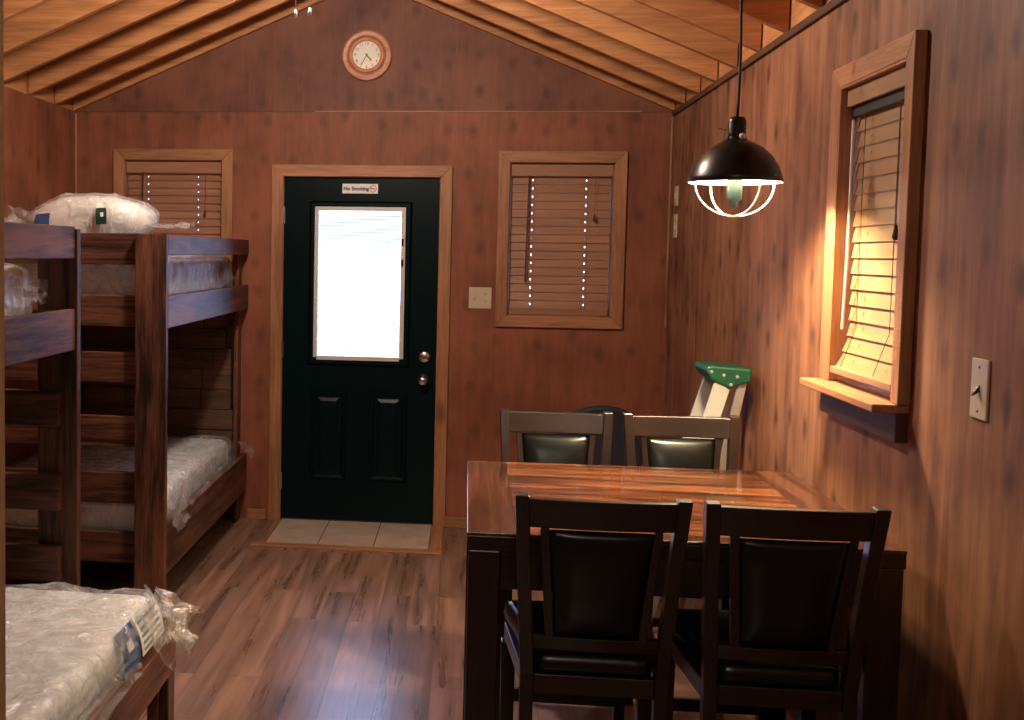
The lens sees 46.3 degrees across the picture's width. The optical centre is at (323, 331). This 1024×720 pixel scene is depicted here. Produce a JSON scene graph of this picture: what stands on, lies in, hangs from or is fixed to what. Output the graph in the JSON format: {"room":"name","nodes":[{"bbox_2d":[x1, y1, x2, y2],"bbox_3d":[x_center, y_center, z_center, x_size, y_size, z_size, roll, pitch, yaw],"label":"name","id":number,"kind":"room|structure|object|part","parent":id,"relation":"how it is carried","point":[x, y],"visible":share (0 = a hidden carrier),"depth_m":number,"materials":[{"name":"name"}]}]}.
{"room":"dormitory","nodes":[
{"label":"dormitory","id":0,"kind":"room"},
{"bbox_2d":[4,86,74,466],"bbox_3d":[-2.063,0.162,2.959,0.120,2.410,8.300,1,4,7],"label":"wall","id":1,"kind":"structure","parent":0,"point":[39,134],"depth_m":6.32,"materials":[{"name":"brown wood"}]},
{"bbox_2d":[75,0,671,518],"bbox_3d":[0.238,-0.519,6.881,3.707,3.307,0.120,1,4,7],"label":"wall","id":2,"kind":"structure","parent":0,"point":[491,368],"depth_m":6.76,"materials":[{"name":"brown wood"}]},
{"bbox_2d":[75,113,76,195],"bbox_3d":[-1.491,-0.102,7.054,0.012,2.400,0.014,1,4,7],"label":"trim","id":3,"kind":"structure","parent":2,"relation":"attached to","point":[75,113],"depth_m":6.98,"materials":[{"name":"brown wood"}]},
{"bbox_2d":[113,149,232,286],"bbox_3d":[-0.887,-0.578,7.006,0.721,1.007,0.140,1,4,7],"label":"window","id":4,"kind":"structure","parent":2,"relation":"in","point":[121,157],"depth_m":6.90,"materials":[{"name":"brown wood"}]},
{"bbox_3d":[-1.219,-0.582,6.986,0.066,1.004,0.020,1,4,7],"label":"casing","id":5,"kind":"part","parent":4,"relation":"part of","materials":[{"name":"brown wood"}]},
{"bbox_3d":[-0.887,-1.043,6.915,0.718,0.066,0.020,1,4,7],"label":"casing","id":6,"kind":"part","parent":4,"relation":"part of","materials":[{"name":"brown wood"}]},
{"bbox_2d":[127,162,221,258],"bbox_3d":[-0.890,-0.575,6.983,0.577,0.862,0.067,1,4,7],"label":"window blind","id":7,"kind":"object","parent":4,"relation":"attached to","point":[176,194],"visible":0.39,"depth_m":6.97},
{"bbox_3d":[-0.894,-0.558,6.969,0.307,0.770,0.004,1,4,7],"label":"cord","id":8,"kind":"part","parent":7,"relation":"part of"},
{"bbox_3d":[-0.569,-0.566,6.907,0.066,1.004,0.020,1,4,7],"label":"casing","id":9,"kind":"part","parent":4,"relation":"part of","materials":[{"name":"brown wood"}]},
{"bbox_2d":[247,509,264,518],"bbox_3d":[-0.401,1.091,6.997,0.110,0.060,0.016,1,4,7],"label":"baseboard","id":10,"kind":"structure","parent":2,"relation":"attached to","point":[251,513],"depth_m":6.99,"materials":[{"name":"brown wood"}]},
{"bbox_2d":[274,30,275,110],"bbox_3d":[-0.282,-1.518,6.823,0.005,0.466,0.012,1,4,7],"label":"trim","id":11,"kind":"structure","parent":2,"relation":"attached to","point":[275,30],"depth_m":6.82,"materials":[{"name":"brown wood"}]},
{"bbox_2d":[268,165,283,519],"bbox_3d":[-0.281,0.075,6.913,0.068,2.102,0.020,1,4,7],"label":"trim","id":12,"kind":"structure","parent":2,"relation":"attached to","point":[277,177],"depth_m":6.90,"materials":[{"name":"brown wood"}]},
{"bbox_2d":[279,176,440,524],"bbox_3d":[0.208,0.117,6.897,0.922,2.036,0.178,1,4,7],"label":"door","id":13,"kind":"structure","parent":2,"relation":"in","point":[357,433],"depth_m":6.88,"materials":[{"name":"green paint"}]},
{"bbox_3d":[0.027,0.614,6.929,0.125,0.445,0.008,1,4,7],"label":"raised panel","id":14,"kind":"part","parent":13,"relation":"part of","materials":[{"name":"green paint"}]},
{"bbox_3d":[0.027,0.614,6.928,0.215,0.535,0.010,1,4,7],"label":"panel moulding","id":15,"kind":"part","parent":13,"relation":"part of","materials":[{"name":"green paint"}]},
{"bbox_3d":[0.200,1.125,6.998,0.914,0.011,0.112,1,4,7],"label":"sill plate","id":16,"kind":"part","parent":13,"relation":"part of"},
{"bbox_2d":[318,215,400,355],"bbox_3d":[0.212,-0.268,6.878,0.475,0.821,0.010,1,4,7],"label":"window","id":17,"kind":"structure","parent":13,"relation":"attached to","point":[319,215],"depth_m":6.87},
{"bbox_3d":[0.209,-0.276,6.841,0.531,0.897,0.026,1,4,7],"label":"lite frame","id":18,"kind":"part","parent":13,"relation":"part of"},
{"bbox_2d":[342,184,377,193],"bbox_3d":[0.214,-0.829,6.812,0.208,0.056,0.006,1,4,7],"label":"door sign","id":19,"kind":"object","parent":13,"relation":"attached to","point":[346,188],"visible":1,"depth_m":6.81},
{"bbox_3d":[0.211,-0.275,6.843,0.600,0.965,0.018,1,4,7],"label":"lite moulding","id":20,"kind":"part","parent":13,"relation":"part of","materials":[{"name":"green paint"}]},
{"bbox_3d":[0.377,0.622,6.886,0.130,0.445,0.008,1,4,7],"label":"raised panel","id":21,"kind":"part","parent":13,"relation":"part of","materials":[{"name":"green paint"}]},
{"bbox_3d":[0.377,0.622,6.885,0.220,0.535,0.010,1,4,7],"label":"panel moulding","id":22,"kind":"part","parent":13,"relation":"part of","materials":[{"name":"green paint"}]},
{"bbox_3d":[0.578,0.286,6.808,0.068,0.068,0.070,1,4,7],"label":"knob","id":23,"kind":"part","parent":13,"relation":"part of","materials":[{"name":"silver metal"}]},
{"bbox_2d":[272,164,451,176],"bbox_3d":[0.221,-0.929,6.785,1.047,0.068,0.020,1,4,7],"label":"trim","id":24,"kind":"structure","parent":2,"relation":"attached to","point":[284,169],"depth_m":6.78,"materials":[{"name":"brown wood"}]},
{"bbox_2d":[342,30,391,80],"bbox_3d":[0.249,-1.586,6.730,0.292,0.292,0.034,1,4,7],"label":"wall clock","id":25,"kind":"object","parent":2,"relation":"attached to","point":[366,54],"visible":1,"depth_m":6.73,"materials":[{"name":"brown wood"}]},
{"bbox_2d":[433,166,452,526],"bbox_3d":[0.693,0.098,6.795,0.068,2.102,0.020,1,4,7],"label":"trim","id":26,"kind":"structure","parent":2,"relation":"attached to","point":[447,178],"depth_m":6.79,"materials":[{"name":"brown wood"}]},
{"bbox_2d":[445,517,466,527],"bbox_3d":[1.318,1.131,6.788,1.224,0.060,0.016,1,4,7],"label":"baseboard","id":27,"kind":"structure","parent":2,"relation":"attached to","point":[453,522],"depth_m":6.85,"materials":[{"name":"brown wood"}]},
{"bbox_2d":[455,32,457,110],"bbox_3d":[0.761,-1.484,6.696,0.006,0.446,0.012,1,4,7],"label":"trim","id":28,"kind":"structure","parent":2,"relation":"attached to","point":[457,32],"depth_m":6.69,"materials":[{"name":"brown wood"}]},
{"bbox_2d":[315,111,641,111],"bbox_3d":[0.871,-1.257,6.697,1.850,0.006,0.013,1,4,7],"label":"trim","id":29,"kind":"structure","parent":2,"relation":"attached to","point":[315,111],"depth_m":6.69,"materials":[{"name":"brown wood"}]},
{"bbox_2d":[469,287,491,308],"bbox_3d":[0.903,-0.192,6.752,0.130,0.123,0.016,1,4,7],"label":"wall plate","id":30,"kind":"object","parent":2,"relation":"attached to","point":[479,297],"visible":1,"depth_m":6.75,"materials":[{"name":"beige plastic"}]},
{"bbox_2d":[495,151,627,328],"bbox_3d":[1.358,-0.524,6.732,0.718,1.004,0.140,1,4,7],"label":"window","id":31,"kind":"structure","parent":2,"relation":"in","point":[619,159],"depth_m":6.67,"materials":[{"name":"brown wood"}]},
{"bbox_3d":[1.027,-0.528,6.712,0.066,1.001,0.020,1,4,7],"label":"casing","id":32,"kind":"part","parent":31,"relation":"part of","materials":[{"name":"brown wood"}]},
{"bbox_3d":[1.344,-0.052,6.704,0.715,0.066,0.020,1,4,7],"label":"casing","id":33,"kind":"part","parent":31,"relation":"part of","materials":[{"name":"brown wood"}]},
{"bbox_3d":[1.364,-0.527,6.777,0.578,0.864,0.030,1,4,7],"label":"sash","id":34,"kind":"part","parent":31,"relation":"part of","materials":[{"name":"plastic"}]},
{"bbox_2d":[508,164,613,315],"bbox_3d":[1.355,-0.521,6.709,0.574,0.860,0.067,1,4,7],"label":"window blind","id":35,"kind":"object","parent":31,"relation":"attached to","point":[556,218],"visible":1,"depth_m":6.72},
{"bbox_3d":[1.349,-0.113,6.748,0.558,0.040,0.035,1,4,7],"label":"rail","id":36,"kind":"part","parent":35,"relation":"part of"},
{"bbox_3d":[1.349,-0.504,6.695,0.303,0.767,0.004,1,4,7],"label":"cord","id":37,"kind":"part","parent":35,"relation":"part of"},
{"bbox_3d":[1.542,-0.752,6.646,0.018,0.260,0.018,1,4,7],"label":"pull cord","id":38,"kind":"part","parent":35,"relation":"part of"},
{"bbox_3d":[1.358,-0.988,6.641,0.715,0.066,0.020,1,4,7],"label":"casing","id":39,"kind":"part","parent":31,"relation":"part of","materials":[{"name":"brown wood"}]},
{"bbox_3d":[1.674,-0.513,6.633,0.066,1.001,0.020,1,4,7],"label":"casing","id":40,"kind":"part","parent":31,"relation":"part of","materials":[{"name":"brown wood"}]},
{"bbox_2d":[664,114,673,326],"bbox_3d":[1.946,-0.620,6.596,0.012,1.200,0.014,1,4,7],"label":"trim","id":41,"kind":"structure","parent":2,"relation":"attached to","point":[672,117],"depth_m":6.59,"materials":[{"name":"brown wood"}]},
{"bbox_2d":[5,517,754,719],"bbox_3d":[-0.302,1.455,2.827,3.706,0.100,8.540,1,4,7],"label":"floor","id":42,"kind":"structure","parent":0,"point":[263,633],"depth_m":4.95,"materials":[{"name":"laminate"}]},
{"bbox_2d":[0,0,5,719],"bbox_3d":[-0.506,-0.072,1.595,0.116,3.108,0.090,1,4,7],"label":"trim","id":43,"kind":"structure","parent":42,"relation":"on","point":[2,315],"depth_m":1.63,"materials":[{"name":"brown wood"}]},
{"bbox_2d":[4,222,175,719],"bbox_3d":[-1.301,0.548,2.910,1.402,1.668,2.142,1,4,7],"label":"bunk bed","id":44,"kind":"object","parent":42,"relation":"on","point":[50,334],"visible":0.76,"depth_m":3.86,"materials":[{"name":"brown wood"}]},
{"bbox_2d":[4,265,24,316],"bbox_3d":[-1.469,-0.068,2.907,1.029,0.234,1.871,1,4,7],"label":"mattress","id":45,"kind":"object","parent":44,"relation":"on","point":[14,283],"visible":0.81,"depth_m":3.52,"materials":[{"name":"fabric"}]},
{"bbox_3d":[-0.953,-0.223,2.817,0.030,0.106,2.060,1,4,7],"label":"rail","id":46,"kind":"part","parent":44,"relation":"part of","materials":[{"name":"brown wood"}]},
{"bbox_3d":[-0.958,0.061,2.836,0.030,0.136,2.060,1,4,7],"label":"rail","id":47,"kind":"part","parent":44,"relation":"part of","materials":[{"name":"brown wood"}]},
{"bbox_3d":[-0.883,0.491,3.916,0.136,1.660,0.040,1,4,7],"label":"post","id":48,"kind":"part","parent":44,"relation":"part of","materials":[{"name":"brown wood"}]},
{"bbox_2d":[5,587,163,719],"bbox_3d":[-1.238,0.973,2.976,1.513,0.252,1.952,1,4,7],"label":"mattress","id":49,"kind":"object","parent":44,"relation":"on","point":[63,647],"visible":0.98,"depth_m":3.30,"materials":[{"name":"plastic"}]},
{"bbox_2d":[137,604,154,624],"bbox_3d":[-0.546,0.869,3.601,0.008,0.010,0.190,1,4,7],"label":"print","id":50,"kind":"object","parent":49,"relation":"on","point":[146,612],"depth_m":3.60},
{"bbox_2d":[140,610,157,630],"bbox_3d":[-0.537,0.889,3.601,0.007,0.010,0.190,1,4,7],"label":"print","id":51,"kind":"object","parent":49,"relation":"attached to","point":[149,618],"depth_m":3.60},
{"bbox_2d":[142,616,159,636],"bbox_3d":[-0.531,0.908,3.601,0.006,0.009,0.190,1,4,7],"label":"print","id":52,"kind":"object","parent":49,"relation":"attached to","point":[152,623],"depth_m":3.60},
{"bbox_2d":[144,622,160,643],"bbox_3d":[-0.527,0.928,3.602,0.005,0.009,0.190,1,4,7],"label":"print","id":53,"kind":"object","parent":49,"relation":"attached to","point":[154,629],"depth_m":3.60},
{"bbox_2d":[145,629,161,650],"bbox_3d":[-0.524,0.948,3.603,0.005,0.008,0.190,1,4,7],"label":"print","id":54,"kind":"object","parent":49,"relation":"on","point":[155,634],"depth_m":3.59},
{"bbox_3d":[-0.631,1.117,2.865,0.034,0.130,2.060,1,4,7],"label":"rail","id":55,"kind":"part","parent":44,"relation":"part of","materials":[{"name":"brown wood"}]},
{"bbox_3d":[-0.549,1.161,3.853,0.039,0.340,0.090,1,4,7],"label":"corner leg","id":56,"kind":"part","parent":44,"relation":"part of","materials":[{"name":"brown wood"}]},
{"bbox_3d":[-0.515,1.226,3.854,0.030,0.213,0.083,1,4,7],"label":"corner leg","id":57,"kind":"part","parent":44,"relation":"part of","materials":[{"name":"brown wood"}]},
{"bbox_2d":[4,233,248,616],"bbox_3d":[-1.088,0.341,6.051,1.055,1.665,1.900,1,4,7],"label":"bunk bed","id":58,"kind":"object","parent":42,"relation":"on","point":[143,375],"visible":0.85,"depth_m":5.15,"materials":[{"name":"brown wood"}]},
{"bbox_3d":[-1.470,0.272,7.003,0.065,1.662,0.100,1,4,7],"label":"post","id":59,"kind":"part","parent":58,"relation":"part of","materials":[{"name":"brown wood"}]},
{"bbox_2d":[5,437,228,530],"bbox_3d":[-1.039,0.758,6.081,1.089,0.235,1.778,1,4,7],"label":"mattress","id":60,"kind":"object","parent":58,"relation":"on","point":[191,462],"visible":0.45,"depth_m":5.87,"materials":[{"name":"fabric"}]},
{"bbox_2d":[4,258,229,294],"bbox_3d":[-1.076,-0.275,5.993,0.956,0.246,1.685,1,4,7],"label":"mattress","id":61,"kind":"object","parent":58,"relation":"on","point":[184,274],"visible":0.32,"depth_m":5.20,"materials":[{"name":"grey fabric"}]},
{"bbox_2d":[25,195,156,232],"bbox_3d":[-1.053,-0.491,5.363,0.910,0.287,0.454,1,4,7],"label":"bag","id":62,"kind":"object","parent":61,"relation":"on","point":[89,214],"visible":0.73,"depth_m":5.18,"materials":[{"name":"white plastic"}]},
{"bbox_3d":[-0.747,0.412,5.075,0.137,1.665,0.040,1,4,7],"label":"post","id":63,"kind":"part","parent":58,"relation":"part of","materials":[{"name":"brown wood"}]},
{"bbox_3d":[-0.589,0.892,6.047,0.038,0.220,1.859,1,4,7],"label":"rail","id":64,"kind":"part","parent":58,"relation":"part of","materials":[{"name":"brown wood"}]},
{"bbox_3d":[-0.574,-0.143,5.977,0.038,0.141,1.859,1,4,7],"label":"rail","id":65,"kind":"part","parent":58,"relation":"part of","materials":[{"name":"brown wood"}]},
{"bbox_3d":[-0.569,-0.432,5.957,0.038,0.088,1.859,1,4,7],"label":"rail","id":66,"kind":"part","parent":58,"relation":"part of","materials":[{"name":"brown wood"}]},
{"bbox_3d":[-0.506,0.294,6.885,0.026,1.662,0.100,1,4,7],"label":"post","id":67,"kind":"part","parent":58,"relation":"part of","materials":[{"name":"brown wood"}]},
{"bbox_2d":[250,518,443,554],"bbox_3d":[0.156,1.150,6.625,1.030,0.010,0.685,1,4,7],"label":"tiles","id":68,"kind":"object","parent":42,"relation":"on","point":[285,533],"visible":1,"depth_m":6.57,"materials":[{"name":"beige tile"}]},
{"bbox_2d":[496,408,624,719],"bbox_3d":[0.796,0.821,3.990,0.412,1.042,0.546,1,4,7],"label":"dining chair","id":69,"kind":"object","parent":42,"relation":"on","point":[541,447],"visible":0.3,"depth_m":4.17,"materials":[{"name":"wood"}]},
{"bbox_3d":[0.578,1.087,3.789,0.040,0.532,0.040,1,4,7],"label":"leg","id":70,"kind":"part","parent":69,"relation":"part of","materials":[{"name":"brown wood"}]},
{"bbox_3d":[0.652,0.803,4.218,0.058,1.042,0.124,1,4,7],"label":"post","id":71,"kind":"part","parent":69,"relation":"part of","materials":[{"name":"brown wood"}]},
{"bbox_3d":[0.834,0.328,4.204,0.343,0.071,0.051,1,4,7],"label":"rail","id":72,"kind":"part","parent":69,"relation":"part of","materials":[{"name":"brown wood"}]},
{"bbox_3d":[0.991,0.811,4.177,0.058,1.042,0.124,1,4,7],"label":"post","id":73,"kind":"part","parent":69,"relation":"part of","materials":[{"name":"brown wood"}]},
{"bbox_3d":[0.947,1.095,3.744,0.040,0.532,0.040,1,4,7],"label":"leg","id":74,"kind":"part","parent":69,"relation":"part of","materials":[{"name":"brown wood"}]},
{"bbox_2d":[500,492,692,719],"bbox_3d":[0.668,0.886,2.989,0.412,1.042,0.546,1,4,7],"label":"dining chair","id":75,"kind":"object","parent":42,"relation":"on","point":[590,633],"visible":1,"depth_m":2.75,"materials":[{"name":"brown wood"}]},
{"bbox_3d":[0.510,1.121,3.270,0.040,0.532,0.040,1,4,7],"label":"leg","id":76,"kind":"part","parent":75,"relation":"part of","materials":[{"name":"brown wood"}]},
{"bbox_3d":[0.502,0.836,3.045,0.022,0.046,0.371,1,4,2],"label":"seat rail","id":77,"kind":"part","parent":75,"relation":"part of","materials":[{"name":"brown wood"}]},
{"bbox_3d":[0.473,0.896,2.803,0.058,1.042,0.124,1,4,7],"label":"post","id":78,"kind":"part","parent":75,"relation":"part of","materials":[{"name":"brown wood"}]},
{"bbox_3d":[0.676,0.788,3.032,0.402,0.076,0.447,1,4,7],"label":"seat","id":79,"kind":"part","parent":75,"relation":"part of","materials":[{"name":"black leather"}]},
{"bbox_3d":[0.649,0.852,2.821,0.284,0.048,0.024,1,4,7],"label":"seat rail","id":80,"kind":"part","parent":75,"relation":"part of","materials":[{"name":"brown wood"}]},
{"bbox_3d":[0.648,0.747,2.798,0.303,0.035,0.038,1,4,7],"label":"rail","id":81,"kind":"part","parent":75,"relation":"part of","materials":[{"name":"brown wood"}]},
{"bbox_3d":[0.645,0.426,2.712,0.343,0.071,0.051,1,4,7],"label":"rail","id":82,"kind":"part","parent":75,"relation":"part of","materials":[{"name":"brown wood"}]},
{"bbox_3d":[0.879,1.129,3.225,0.040,0.532,0.040,1,4,7],"label":"leg","id":83,"kind":"part","parent":75,"relation":"part of","materials":[{"name":"brown wood"}]},
{"bbox_3d":[0.845,0.844,3.003,0.022,0.046,0.371,2,4,12],"label":"seat rail","id":84,"kind":"part","parent":75,"relation":"part of","materials":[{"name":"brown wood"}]},
{"bbox_3d":[0.812,0.904,2.762,0.058,1.042,0.124,1,4,7],"label":"post","id":85,"kind":"part","parent":75,"relation":"part of","materials":[{"name":"brown wood"}]},
{"bbox_2d":[561,405,641,466],"bbox_3d":[1.250,0.810,5.203,0.400,0.916,0.494,1,4,7],"label":"padded chair","id":86,"kind":"object","parent":42,"relation":"on","point":[617,446],"visible":0.13,"depth_m":5.34,"materials":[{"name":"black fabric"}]},
{"bbox_2d":[463,461,907,719],"bbox_3d":[0.940,0.932,3.423,1.052,0.900,1.033,1,4,7],"label":"dining table","id":87,"kind":"object","parent":42,"relation":"on","point":[491,557],"visible":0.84,"depth_m":2.97,"materials":[{"name":"brown wood"}]},
{"bbox_3d":[0.519,0.913,3.951,0.080,0.854,0.080,1,4,7],"label":"leg","id":88,"kind":"part","parent":87,"relation":"part of","materials":[{"name":"brown wood"}]},
{"bbox_3d":[0.404,0.975,3.015,0.080,0.854,0.080,1,4,7],"label":"leg","id":89,"kind":"part","parent":87,"relation":"part of","materials":[{"name":"brown wood"}]},
{"bbox_3d":[1.476,0.935,3.834,0.080,0.854,0.080,1,4,7],"label":"leg","id":90,"kind":"part","parent":87,"relation":"part of","materials":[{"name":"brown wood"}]},
{"bbox_3d":[1.360,0.997,2.898,0.080,0.854,0.080,1,4,7],"label":"leg","id":91,"kind":"part","parent":87,"relation":"part of","materials":[{"name":"brown wood"}]},
{"bbox_2d":[622,412,769,719],"bbox_3d":[1.233,0.831,3.937,0.412,1.042,0.546,1,4,6],"label":"dining chair","id":92,"kind":"object","parent":42,"relation":"on","point":[659,451],"visible":0.26,"depth_m":4.13,"materials":[{"name":"wood"}]},
{"bbox_3d":[1.084,0.813,4.162,0.058,1.042,0.124,1,4,6],"label":"post","id":93,"kind":"part","parent":92,"relation":"part of","materials":[{"name":"brown wood"}]},
{"bbox_3d":[1.266,0.338,4.151,0.343,0.071,0.051,1,4,6],"label":"rail","id":94,"kind":"part","parent":92,"relation":"part of","materials":[{"name":"brown wood"}]},
{"bbox_3d":[1.424,0.821,4.127,0.058,1.042,0.124,1,4,6],"label":"post","id":95,"kind":"part","parent":92,"relation":"part of","materials":[{"name":"brown wood"}]},
{"bbox_3d":[1.389,1.105,3.694,0.040,0.532,0.040,1,4,6],"label":"leg","id":96,"kind":"part","parent":92,"relation":"part of","materials":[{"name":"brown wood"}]},
{"bbox_2d":[653,360,751,667],"bbox_3d":[1.418,0.718,4.666,0.461,1.193,0.328,1,4,7],"label":"step ladder","id":97,"kind":"object","parent":42,"relation":"on","point":[713,399],"visible":0.34,"depth_m":4.51,"materials":[{"name":"green plastic"}]},
{"bbox_3d":[1.367,0.751,4.548,0.391,1.138,0.030,1,4,-2],"label":"rail","id":98,"kind":"part","parent":97,"relation":"part of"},
{"bbox_3d":[1.398,0.735,4.796,0.391,1.138,0.030,2,4,16],"label":"rail","id":99,"kind":"part","parent":97,"relation":"part of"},
{"bbox_3d":[1.522,0.737,4.765,0.258,1.131,0.025,2,4,17],"label":"rail","id":100,"kind":"part","parent":97,"relation":"part of","materials":[{"name":"metal"}]},
{"bbox_3d":[1.495,0.752,4.548,0.253,1.131,0.060,1,4,7],"label":"rail","id":101,"kind":"part","parent":97,"relation":"part of","materials":[{"name":"metal"}]},
{"bbox_2d":[667,500,891,719],"bbox_3d":[1.093,0.896,2.932,0.412,1.042,0.546,1,4,7],"label":"dining chair","id":102,"kind":"object","parent":42,"relation":"on","point":[775,645],"visible":0.94,"depth_m":2.70,"materials":[{"name":"wood"}]},
{"bbox_3d":[0.934,1.131,3.213,0.040,0.532,0.040,1,4,7],"label":"leg","id":103,"kind":"part","parent":102,"relation":"part of","materials":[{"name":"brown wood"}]},
{"bbox_3d":[0.926,0.846,2.988,0.022,0.046,0.371,1,4,2],"label":"seat rail","id":104,"kind":"part","parent":102,"relation":"part of","materials":[{"name":"brown wood"}]},
{"bbox_3d":[0.897,0.906,2.746,0.058,1.042,0.124,1,4,7],"label":"post","id":105,"kind":"part","parent":102,"relation":"part of","materials":[{"name":"brown wood"}]},
{"bbox_3d":[1.100,0.798,2.975,0.402,0.076,0.447,1,4,7],"label":"seat","id":106,"kind":"part","parent":102,"relation":"part of","materials":[{"name":"black leather"}]},
{"bbox_3d":[1.073,0.863,2.764,0.284,0.048,0.024,1,4,7],"label":"seat rail","id":107,"kind":"part","parent":102,"relation":"part of","materials":[{"name":"brown wood"}]},
{"bbox_3d":[1.072,0.757,2.741,0.303,0.035,0.038,1,4,7],"label":"rail","id":108,"kind":"part","parent":102,"relation":"part of","materials":[{"name":"brown wood"}]},
{"bbox_3d":[1.069,0.436,2.655,0.343,0.071,0.051,1,4,7],"label":"rail","id":109,"kind":"part","parent":102,"relation":"part of","materials":[{"name":"brown wood"}]},
{"bbox_3d":[1.303,1.139,3.168,0.040,0.532,0.040,1,4,7],"label":"leg","id":110,"kind":"part","parent":102,"relation":"part of","materials":[{"name":"brown wood"}]},
{"bbox_3d":[1.237,0.914,2.705,0.058,1.042,0.124,1,4,7],"label":"post","id":111,"kind":"part","parent":102,"relation":"part of","materials":[{"name":"brown wood"}]},
{"bbox_2d":[3,0,830,110],"bbox_3d":[-0.259,-1.456,2.630,3.706,0.917,8.540,1,4,7],"label":"ceiling","id":112,"kind":"structure","parent":0,"point":[74,55],"depth_m":5.85,"materials":[{"name":"brown wood"}]},
{"bbox_2d":[294,0,311,17],"bbox_3d":[-0.072,-1.482,4.336,0.190,0.677,0.222,1,4,7],"label":"ceiling light","id":113,"kind":"object","parent":112,"relation":"attached to","point":[309,9],"visible":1,"depth_m":4.25,"materials":[{"name":"white ceramic"}]},
{"bbox_3d":[-0.094,-1.418,4.267,0.014,0.559,0.072,1,4,7],"label":"pull chain","id":114,"kind":"part","parent":113,"relation":"part of","materials":[{"name":"white ceramic"}]},
{"bbox_3d":[-0.051,-1.420,4.261,0.013,0.553,0.074,0,4,-11],"label":"pull chain","id":115,"kind":"part","parent":113,"relation":"part of","materials":[{"name":"white ceramic"}]},
{"bbox_2d":[687,0,783,216],"bbox_3d":[1.259,-0.765,3.548,0.281,0.836,0.281,1,4,7],"label":"pendant lamp","id":116,"kind":"object","parent":112,"relation":"hanging from","point":[736,161],"visible":1,"depth_m":3.51,"materials":[{"name":"black metal"}]},
{"bbox_3d":[1.254,-0.473,3.568,0.046,0.194,0.045,1,4,7],"label":"bulb","id":117,"kind":"part","parent":116,"relation":"part of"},
{"bbox_3d":[1.255,-0.552,3.562,0.281,0.200,0.281,1,4,7],"label":"lamp shade","id":118,"kind":"part","parent":116,"relation":"part of","materials":[{"name":"black metal"}]},
{"bbox_3d":[1.261,-0.899,3.541,0.015,0.506,0.012,0,4,-16],"label":"power cord","id":119,"kind":"part","parent":116,"relation":"part of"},
{"bbox_3d":[1.262,-0.588,3.527,0.020,0.020,0.012,1,4,7],"label":"knob","id":120,"kind":"part","parent":116,"relation":"part of","materials":[{"name":"grey metal"}]},
{"bbox_2d":[663,0,1023,719],"bbox_3d":[1.496,0.244,2.525,0.120,2.410,8.300,1,4,7],"label":"wall","id":121,"kind":"structure","parent":0,"point":[746,291],"depth_m":2.90,"materials":[{"name":"brown wood"}]},
{"bbox_2d":[673,214,677,237],"bbox_3d":[1.919,-0.575,6.395,0.014,0.129,0.085,1,4,7],"label":"wall plate","id":122,"kind":"object","parent":121,"relation":"attached to","point":[675,224],"visible":1,"depth_m":6.37,"materials":[{"name":"beige plastic"}]},
{"bbox_2d":[674,186,678,205],"bbox_3d":[1.922,-0.737,6.384,0.014,0.109,0.085,1,4,7],"label":"wall plate","id":123,"kind":"object","parent":121,"relation":"attached to","point":[676,195],"visible":1,"depth_m":6.36,"materials":[{"name":"beige plastic"}]},
{"bbox_2d":[699,599,794,719],"bbox_3d":[1.410,1.416,2.604,0.016,0.060,8.284,1,4,7],"label":"baseboard","id":124,"kind":"structure","parent":121,"relation":"attached to","point":[789,716],"depth_m":3.96,"materials":[{"name":"brown wood"}]},
{"bbox_2d":[672,0,846,115],"bbox_3d":[1.445,-0.943,2.438,0.014,0.026,8.270,1,4,7],"label":"trim","id":125,"kind":"structure","parent":121,"relation":"attached to","point":[831,5],"depth_m":4.42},
{"bbox_2d":[799,30,927,443],"bbox_3d":[1.554,-0.253,3.279,0.210,1.042,0.673,1,4,7],"label":"window","id":126,"kind":"structure","parent":121,"relation":"in","point":[886,418],"depth_m":3.19,"materials":[{"name":"brown wood"}]},
{"bbox_3d":[1.560,-0.322,3.571,0.032,0.941,0.085,1,4,7],"label":"casing","id":127,"kind":"part","parent":126,"relation":"part of","materials":[{"name":"brown wood"}]},
{"bbox_3d":[1.499,0.177,3.319,0.110,0.022,0.663,1,4,7],"label":"sill","id":128,"kind":"part","parent":126,"relation":"part of","materials":[{"name":"brown wood"}]},
{"bbox_2d":[830,66,905,390],"bbox_3d":[1.542,-0.280,3.262,0.081,0.845,0.520,1,4,7],"label":"window blind","id":129,"kind":"object","parent":126,"relation":"attached to","point":[866,358],"visible":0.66,"depth_m":3.32,"materials":[{"name":"white plastic"}]},
{"bbox_3d":[1.521,0.131,3.291,0.040,0.020,0.514,1,4,7],"label":"rail","id":130,"kind":"part","parent":129,"relation":"part of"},
{"bbox_3d":[1.522,-0.254,3.265,0.041,0.735,0.276,1,4,7],"label":"cord","id":131,"kind":"part","parent":129,"relation":"part of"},
{"bbox_3d":[1.568,-0.659,3.234,0.041,0.076,0.520,1,4,7],"label":"head rail","id":132,"kind":"part","parent":129,"relation":"part of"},
{"bbox_3d":[1.515,-0.420,3.087,0.018,0.360,0.017,1,4,7],"label":"pull cord","id":133,"kind":"part","parent":129,"relation":"part of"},
{"bbox_3d":[1.530,-0.742,3.250,0.032,0.062,0.670,1,4,7],"label":"casing","id":134,"kind":"part","parent":126,"relation":"part of","materials":[{"name":"brown wood"}]},
{"bbox_3d":[1.486,-0.282,2.972,0.032,0.940,0.052,1,4,7],"label":"casing","id":135,"kind":"part","parent":126,"relation":"part of","materials":[{"name":"brown wood"}]},
{"bbox_2d":[969,357,990,421],"bbox_3d":[1.434,0.127,2.571,0.020,0.133,0.085,1,4,7],"label":"wall plate","id":136,"kind":"object","parent":121,"relation":"attached to","point":[980,377],"visible":1,"depth_m":2.56,"materials":[{"name":"beige plastic"}]},
{"label":"outside","id":137,"kind":"structure","parent":0,"visible":0},
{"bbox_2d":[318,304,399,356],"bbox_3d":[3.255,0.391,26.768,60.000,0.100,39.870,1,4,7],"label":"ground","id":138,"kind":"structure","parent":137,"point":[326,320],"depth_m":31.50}
]}

